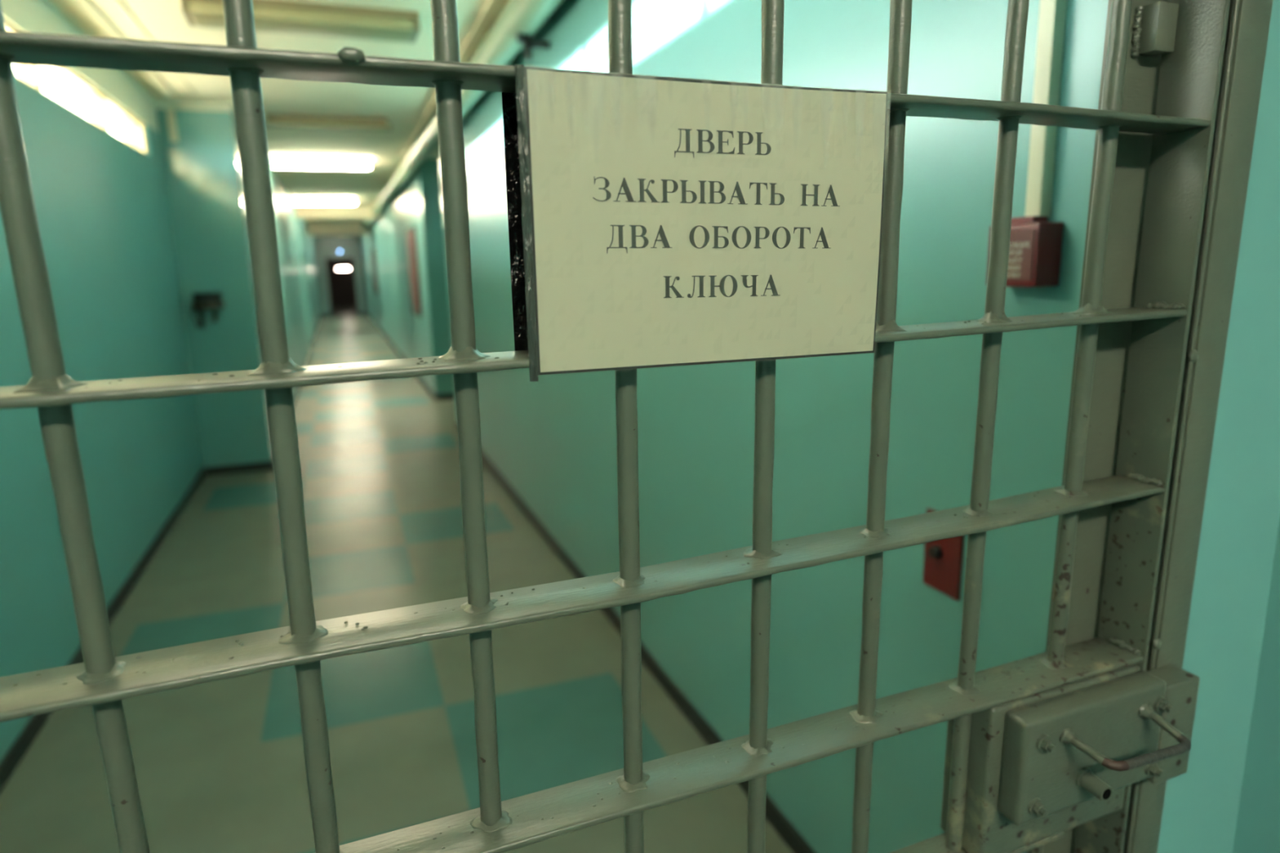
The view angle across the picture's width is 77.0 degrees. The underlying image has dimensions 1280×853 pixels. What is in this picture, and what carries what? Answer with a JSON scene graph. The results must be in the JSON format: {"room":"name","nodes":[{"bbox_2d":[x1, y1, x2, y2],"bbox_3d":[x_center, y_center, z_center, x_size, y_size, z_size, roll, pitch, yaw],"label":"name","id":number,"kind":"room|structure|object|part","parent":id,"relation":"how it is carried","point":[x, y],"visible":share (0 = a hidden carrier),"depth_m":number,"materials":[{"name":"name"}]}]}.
{"room":"prison interior","nodes":[
{"label":"prison interior","id":0,"kind":"room"},
{"bbox_2d":[0,0,203,761],"bbox_3d":[-1.837,-0.078,1.469,0.122,2.850,10.400,-5,12,-19],"label":"wall","id":1,"kind":"structure","parent":0,"point":[101,203],"depth_m":3.96,"materials":[{"name":"teal paint"}]},
{"bbox_2d":[4,22,39,90],"bbox_3d":[-2.524,-1.489,3.038,0.072,0.220,1.145,-5,12,-19],"label":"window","id":2,"kind":"structure","parent":1,"relation":"in","point":[8,27],"depth_m":3.34,"materials":[{"name":"glass"}]},
{"bbox_2d":[15,63,106,130],"bbox_3d":[-2.917,-1.695,4.091,0.072,0.220,1.140,-5,12,-19],"label":"window","id":3,"kind":"structure","parent":1,"relation":"in","point":[30,73],"depth_m":3.99,"materials":[{"name":"glass"}]},
{"bbox_2d":[0,467,205,792],"bbox_3d":[-2.416,0.928,3.565,0.012,0.068,6.300,-5,12,-19],"label":"baseboard","id":4,"kind":"structure","parent":1,"relation":"attached to","point":[12,758],"depth_m":3.84,"materials":[{"name":"rubber"}]},
{"bbox_2d":[87,93,137,148],"bbox_3d":[-3.242,-1.864,4.962,0.072,0.220,0.750,-5,12,-19],"label":"window","id":5,"kind":"structure","parent":1,"relation":"in","point":[98,106],"depth_m":4.63,"materials":[{"name":"glass"}]},
{"bbox_2d":[120,116,147,155],"bbox_3d":[-3.423,-1.959,5.448,0.072,0.220,0.304,-5,12,-19],"label":"window","id":6,"kind":"structure","parent":1,"relation":"in","point":[133,131],"depth_m":5.33,"materials":[{"name":"glass"}]},
{"bbox_2d":[154,100,234,115],"bbox_3d":[-3.420,-2.401,6.065,0.625,0.060,0.205,-5,12,-19],"label":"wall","id":7,"kind":"structure","parent":0,"point":[162,104],"depth_m":5.99,"materials":[{"name":"teal paint"}]},
{"bbox_2d":[67,0,180,101],"bbox_3d":[-2.343,-1.835,3.054,0.075,0.018,6.100,-5,12,-19],"label":"trim","id":8,"kind":"structure","parent":7,"relation":"attached to","point":[85,7],"depth_m":4.12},
{"bbox_2d":[113,0,200,101],"bbox_3d":[-2.193,-1.853,3.106,0.020,0.010,6.100,-5,12,-19],"label":"trim","id":9,"kind":"structure","parent":7,"relation":"attached to","point":[117,2],"depth_m":4.17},
{"bbox_2d":[155,108,271,467],"bbox_3d":[-3.389,-1.006,6.352,0.625,2.790,0.200,-5,12,-19],"label":"wall","id":10,"kind":"structure","parent":0,"point":[202,175],"depth_m":6.24,"materials":[{"name":"teal paint"}]},
{"bbox_2d":[166,109,178,142],"bbox_3d":[-3.465,-2.228,5.960,0.050,0.225,0.030,-5,12,-19],"label":"duct","id":11,"kind":"object","parent":10,"relation":"attached to","point":[172,127],"visible":1,"depth_m":5.95,"materials":[{"name":"beige plastic"}]},
{"bbox_2d":[191,292,225,328],"bbox_3d":[-3.337,-0.895,6.203,0.237,0.270,0.150,-5,12,-19],"label":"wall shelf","id":12,"kind":"object","parent":10,"relation":"attached to","point":[202,300],"visible":1,"depth_m":6.17,"materials":[{"name":"metal"}]},
{"bbox_3d":[-3.425,-0.845,6.215,0.070,0.162,0.023,-9,14,-34],"label":"hanging cord","id":13,"kind":"part","parent":12,"relation":"part of","materials":[{"name":"rubber"}]},
{"bbox_2d":[192,292,222,302],"bbox_3d":[-3.338,-0.992,6.190,0.198,0.075,0.129,-5,12,-19],"label":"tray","id":14,"kind":"object","parent":12,"relation":"on","point":[203,297],"depth_m":6.15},
{"bbox_2d":[204,461,272,475],"bbox_3d":[-3.266,0.341,6.545,0.505,0.068,0.012,-5,12,-19],"label":"baseboard","id":15,"kind":"structure","parent":10,"relation":"attached to","point":[242,468],"depth_m":6.54,"materials":[{"name":"rubber"}]},
{"bbox_2d":[12,0,510,223],"bbox_3d":[-6.064,-4.436,15.914,4.400,0.120,41.500,-5,12,-19],"label":"ceiling","id":16,"kind":"structure","parent":0,"point":[405,108],"depth_m":5.77,"materials":[{"name":"white paint"}]},
{"bbox_2d":[180,0,420,43],"bbox_3d":[-1.634,-1.994,3.939,1.050,0.089,0.260,-6,12,-21],"label":"ceiling lamp","id":17,"kind":"object","parent":16,"relation":"attached to","point":[283,16],"visible":1,"depth_m":3.88,"materials":[{"name":"beige plastic"}]},
{"bbox_2d":[270,158,371,168],"bbox_3d":[-3.670,-3.031,9.269,1.080,0.089,0.130,-5,12,-19],"label":"ceiling lamp","id":18,"kind":"object","parent":16,"relation":"attached to","point":[277,162],"visible":1,"depth_m":9.23,"materials":[{"name":"white plastic"}]},
{"bbox_2d":[271,162,369,168],"bbox_3d":[-3.670,-3.008,9.274,1.056,0.038,0.124,-5,12,-19],"label":"diffuser","id":19,"kind":"object","parent":18,"relation":"attached to","point":[322,165],"depth_m":9.24,"materials":[{"name":"white plastic"}]},
{"bbox_2d":[292,198,355,204],"bbox_3d":[-5.635,-4.023,14.365,1.060,0.089,0.130,-5,12,-19],"label":"ceiling lamp","id":20,"kind":"object","parent":16,"relation":"attached to","point":[296,201],"visible":1,"depth_m":14.34,"materials":[{"name":"white plastic"}]},
{"bbox_2d":[293,200,355,204],"bbox_3d":[-5.634,-4.000,14.369,1.036,0.038,0.124,-5,12,-19],"label":"diffuser","id":21,"kind":"object","parent":20,"relation":"attached to","point":[295,202],"depth_m":14.33,"materials":[{"name":"white plastic"}]},
{"bbox_2d":[265,114,391,131],"bbox_3d":[-2.594,-2.533,6.698,1.000,0.089,0.130,-5,12,-19],"label":"ceiling lamp","id":22,"kind":"object","parent":16,"relation":"attached to","point":[273,120],"visible":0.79,"depth_m":6.67,"materials":[{"name":"beige plastic"}]},
{"bbox_2d":[265,120,390,130],"bbox_3d":[-2.593,-2.510,6.702,0.976,0.038,0.124,-5,12,-19],"label":"diffuser","id":23,"kind":"object","parent":22,"relation":"attached to","point":[329,124],"depth_m":6.68,"materials":[{"name":"beige plastic"}]},
{"bbox_2d":[235,131,321,396],"bbox_3d":[-7.618,-3.277,17.839,0.400,2.850,24.702,-5,12,-20],"label":"wall","id":24,"kind":"structure","parent":0,"point":[296,249],"depth_m":13.23,"materials":[{"name":"teal paint"}]},
{"bbox_2d":[271,349,310,469],"bbox_3d":[-4.783,-0.588,11.284,0.012,0.068,10.100,-5,12,-20],"label":"baseboard","id":25,"kind":"structure","parent":24,"relation":"attached to","point":[308,353],"depth_m":10.76,"materials":[{"name":"rubber"}]},
{"bbox_2d":[308,313,321,344],"bbox_3d":[-9.576,-2.987,23.614,0.312,0.068,12.812,-5,12,-19],"label":"baseboard","id":26,"kind":"structure","parent":24,"relation":"attached to","point":[313,340],"depth_m":20.13,"materials":[{"name":"rubber"}]},
{"bbox_2d":[293,205,382,218],"bbox_3d":[-6.161,-4.303,16.148,2.150,0.230,0.350,-5,12,-19],"label":"trim","id":27,"kind":"structure","parent":24,"relation":"attached to","point":[300,211],"depth_m":16.02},
{"bbox_2d":[306,223,368,235],"bbox_3d":[-8.498,-5.490,22.423,2.150,0.300,0.350,-5,12,-19],"label":"trim","id":28,"kind":"structure","parent":24,"relation":"attached to","point":[313,229],"depth_m":22.27,"materials":[{"name":"beige paint"}]},
{"bbox_2d":[313,235,365,314],"bbox_3d":[-10.978,-5.596,29.614,2.100,2.850,0.150,-5,12,-19],"label":"wall","id":29,"kind":"structure","parent":0,"point":[326,246],"depth_m":29.42,"materials":[{"name":"teal paint"}]},
{"bbox_2d":[325,257,358,314],"bbox_3d":[-10.991,-5.189,29.700,0.960,2.020,0.230,-5,12,-19],"label":"door frame","id":30,"kind":"structure","parent":29,"relation":"in","point":[326,259],"depth_m":29.55,"materials":[{"name":"grey metal"}]},
{"bbox_2d":[327,259,356,306],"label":"door","id":31,"kind":"structure","parent":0,"point":[342,287],"depth_m":35.16,"materials":[{"name":"paint"}]},
{"bbox_2d":[335,266,351,270],"bbox_3d":[-12.918,-6.870,35.016,0.600,0.140,0.100,-5,12,-19],"label":"lamp","id":32,"kind":"object","parent":31,"relation":"attached to","point":[336,268],"visible":1,"depth_m":34.98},
{"bbox_2d":[0,306,792,852],"bbox_3d":[-5.848,-1.507,16.091,4.400,0.001,42.545,-5,12,-19],"label":"floor","id":33,"kind":"structure","parent":0,"point":[220,765],"depth_m":3.12,"materials":[{"name":"grey tile"}]},
{"bbox_2d":[359,0,1279,852],"bbox_3d":[-3.839,-2.521,13.702,0.535,2.850,35.202,-6,12,-20],"label":"wall","id":34,"kind":"structure","parent":0,"point":[553,438],"depth_m":1.89,"materials":[{"name":"teal paint"}]},
{"bbox_2d":[370,247,378,294],"bbox_3d":[-6.933,-4.069,21.032,0.054,1.160,1.800,-5,12,-19],"label":"notice board","id":35,"kind":"object","parent":34,"relation":"attached to","point":[372,250],"visible":0.98,"depth_m":20.42,"materials":[{"name":"green"}]},
{"bbox_2d":[365,311,455,399],"bbox_3d":[-6.376,-2.319,19.971,0.312,0.068,21.968,-6,12,-21],"label":"baseboard","id":36,"kind":"structure","parent":34,"relation":"attached to","point":[449,396],"depth_m":10.80,"materials":[{"name":"rubber"}]},
{"bbox_2d":[405,226,422,316],"bbox_3d":[-3.080,-2.111,10.971,0.054,1.160,1.200,-5,12,-19],"label":"notice board","id":37,"kind":"object","parent":34,"relation":"attached to","point":[411,233],"visible":0.86,"depth_m":10.67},
{"bbox_2d":[402,0,498,157],"bbox_3d":[-1.133,-2.256,4.996,0.035,0.020,9.000,-5,12,-19],"label":"trim","id":38,"kind":"structure","parent":34,"relation":"attached to","point":[490,6],"depth_m":4.55,"materials":[{"name":"beige paint"}]},
{"bbox_2d":[353,0,562,239],"bbox_3d":[-4.894,-4.074,15.157,0.200,0.280,31.132,-6,12,-20],"label":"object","id":39,"kind":"object","parent":34,"relation":"attached to","point":[513,30],"visible":0.8,"depth_m":4.10,"materials":[{"name":"paint"}]},
{"bbox_2d":[455,420,815,852],"bbox_3d":[-0.565,0.636,4.795,0.012,0.068,7.400,-6,12,-20],"label":"baseboard","id":40,"kind":"structure","parent":34,"relation":"attached to","point":[794,841],"depth_m":2.98,"materials":[{"name":"rubber"}]},
{"bbox_2d":[922,507,964,600],"bbox_3d":[0.577,0.245,1.546,0.023,0.155,0.098,-5,12,-19],"label":"plate","id":41,"kind":"object","parent":34,"relation":"attached to","point":[943,558],"visible":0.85,"depth_m":1.54,"materials":[{"name":"red paint"}]},
{"bbox_2d":[986,216,1063,287],"bbox_3d":[0.607,-0.277,1.274,0.053,0.107,0.102,-5,12,-19],"label":"fire alarm box","id":42,"kind":"object","parent":34,"relation":"attached to","point":[1035,250],"visible":0.66,"depth_m":1.23,"materials":[{"name":"red plastic"}]},
{"bbox_3d":[0.584,-0.269,1.266,0.003,0.077,0.090,-5,12,-19],"label":"plate","id":43,"kind":"part","parent":42,"relation":"part of","materials":[{"name":"red metal"}]},
{"bbox_3d":[0.603,-0.324,1.268,0.030,0.011,0.070,-5,12,-19],"label":"hinged lid","id":44,"kind":"part","parent":42,"relation":"part of","materials":[{"name":"red plastic"}]},
{"bbox_2d":[1024,0,1066,217],"bbox_3d":[0.613,-0.814,1.162,0.024,0.995,0.030,-5,12,-19],"label":"cable trunking","id":45,"kind":"object","parent":34,"relation":"attached to","point":[1052,13],"visible":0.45,"depth_m":1.22,"materials":[{"name":"beige plastic"}]},
{"bbox_2d":[1066,0,1279,852],"bbox_3d":[-0.236,0.043,0.693,2.590,2.850,0.176,-5,12,-19],"label":"wall","id":46,"kind":"structure","parent":0,"point":[1241,518],"depth_m":0.97,"materials":[{"name":"teal paint"}]},
{"bbox_2d":[0,0,1230,852],"bbox_3d":[0.007,0.433,0.705,1.259,2.006,0.162,-6,12,-22],"label":"gate","id":47,"kind":"object","parent":46,"relation":"attached to","point":[1041,747],"visible":0.89,"depth_m":0.71,"materials":[{"name":"metal"}]},
{"bbox_2d":[501,92,528,351],"bbox_3d":[0.035,-0.162,0.668,0.293,0.206,0.005,-6,14,-22],"label":"board","id":48,"kind":"object","parent":47,"relation":"attached to","point":[511,147],"visible":0.04,"depth_m":0.61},
{"bbox_3d":[-0.013,0.130,0.673,1.243,0.019,0.056,-6,13,-22],"label":"rail","id":49,"kind":"part","parent":47,"relation":"part of","materials":[{"name":"metal"}]},
{"bbox_3d":[-0.017,-0.059,0.633,1.243,0.015,0.056,-6,13,-22],"label":"rail","id":50,"kind":"part","parent":47,"relation":"part of","materials":[{"name":"metal"}]},
{"bbox_3d":[-0.020,-0.248,0.592,1.243,0.011,0.056,-6,13,-22],"label":"rail","id":51,"kind":"part","parent":47,"relation":"part of","materials":[{"name":"metal"}]},
{"bbox_2d":[515,64,888,381],"bbox_3d":[0.061,-0.151,0.613,0.307,0.214,0.005,-6,13,-22],"label":"sign","id":52,"kind":"object","parent":47,"relation":"attached to","point":[667,221],"visible":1,"depth_m":0.60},
{"bbox_3d":[-0.010,0.323,0.715,1.243,0.011,0.056,-6,13,-22],"label":"rail","id":53,"kind":"part","parent":47,"relation":"part of","materials":[{"name":"metal"}]},
{"bbox_3d":[-0.037,0.518,0.744,1.176,0.008,0.056,-6,13,-22],"label":"rail","id":54,"kind":"part","parent":47,"relation":"part of","materials":[{"name":"metal"}]},
{"bbox_3d":[0.514,0.329,0.842,0.128,0.018,0.063,-6,13,-22],"label":"pull handle","id":55,"kind":"part","parent":47,"relation":"part of","materials":[{"name":"paint"}]},
{"bbox_2d":[1026,0,1273,852],"bbox_3d":[0.006,0.397,0.733,1.396,2.125,0.096,-6,13,-22],"label":"frame","id":56,"kind":"object","parent":46,"relation":"attached to","point":[1153,26],"visible":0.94,"depth_m":0.89,"materials":[{"name":"paint"}]},
{"bbox_3d":[0.522,-0.403,0.820,0.037,0.049,0.024,-6,13,-22],"label":"weld plate","id":57,"kind":"part","parent":56,"relation":"part of","materials":[{"name":"paint"}]},
{"bbox_3d":[0.607,0.346,0.966,0.005,2.105,0.005,-6,13,-22],"label":"edge rod","id":58,"kind":"part","parent":56,"relation":"part of","materials":[{"name":"paint"}]},
{"bbox_3d":[0.624,0.329,0.996,0.048,2.125,0.056,-6,13,-22],"label":"post","id":59,"kind":"part","parent":56,"relation":"part of","materials":[{"name":"metal"}]}
]}

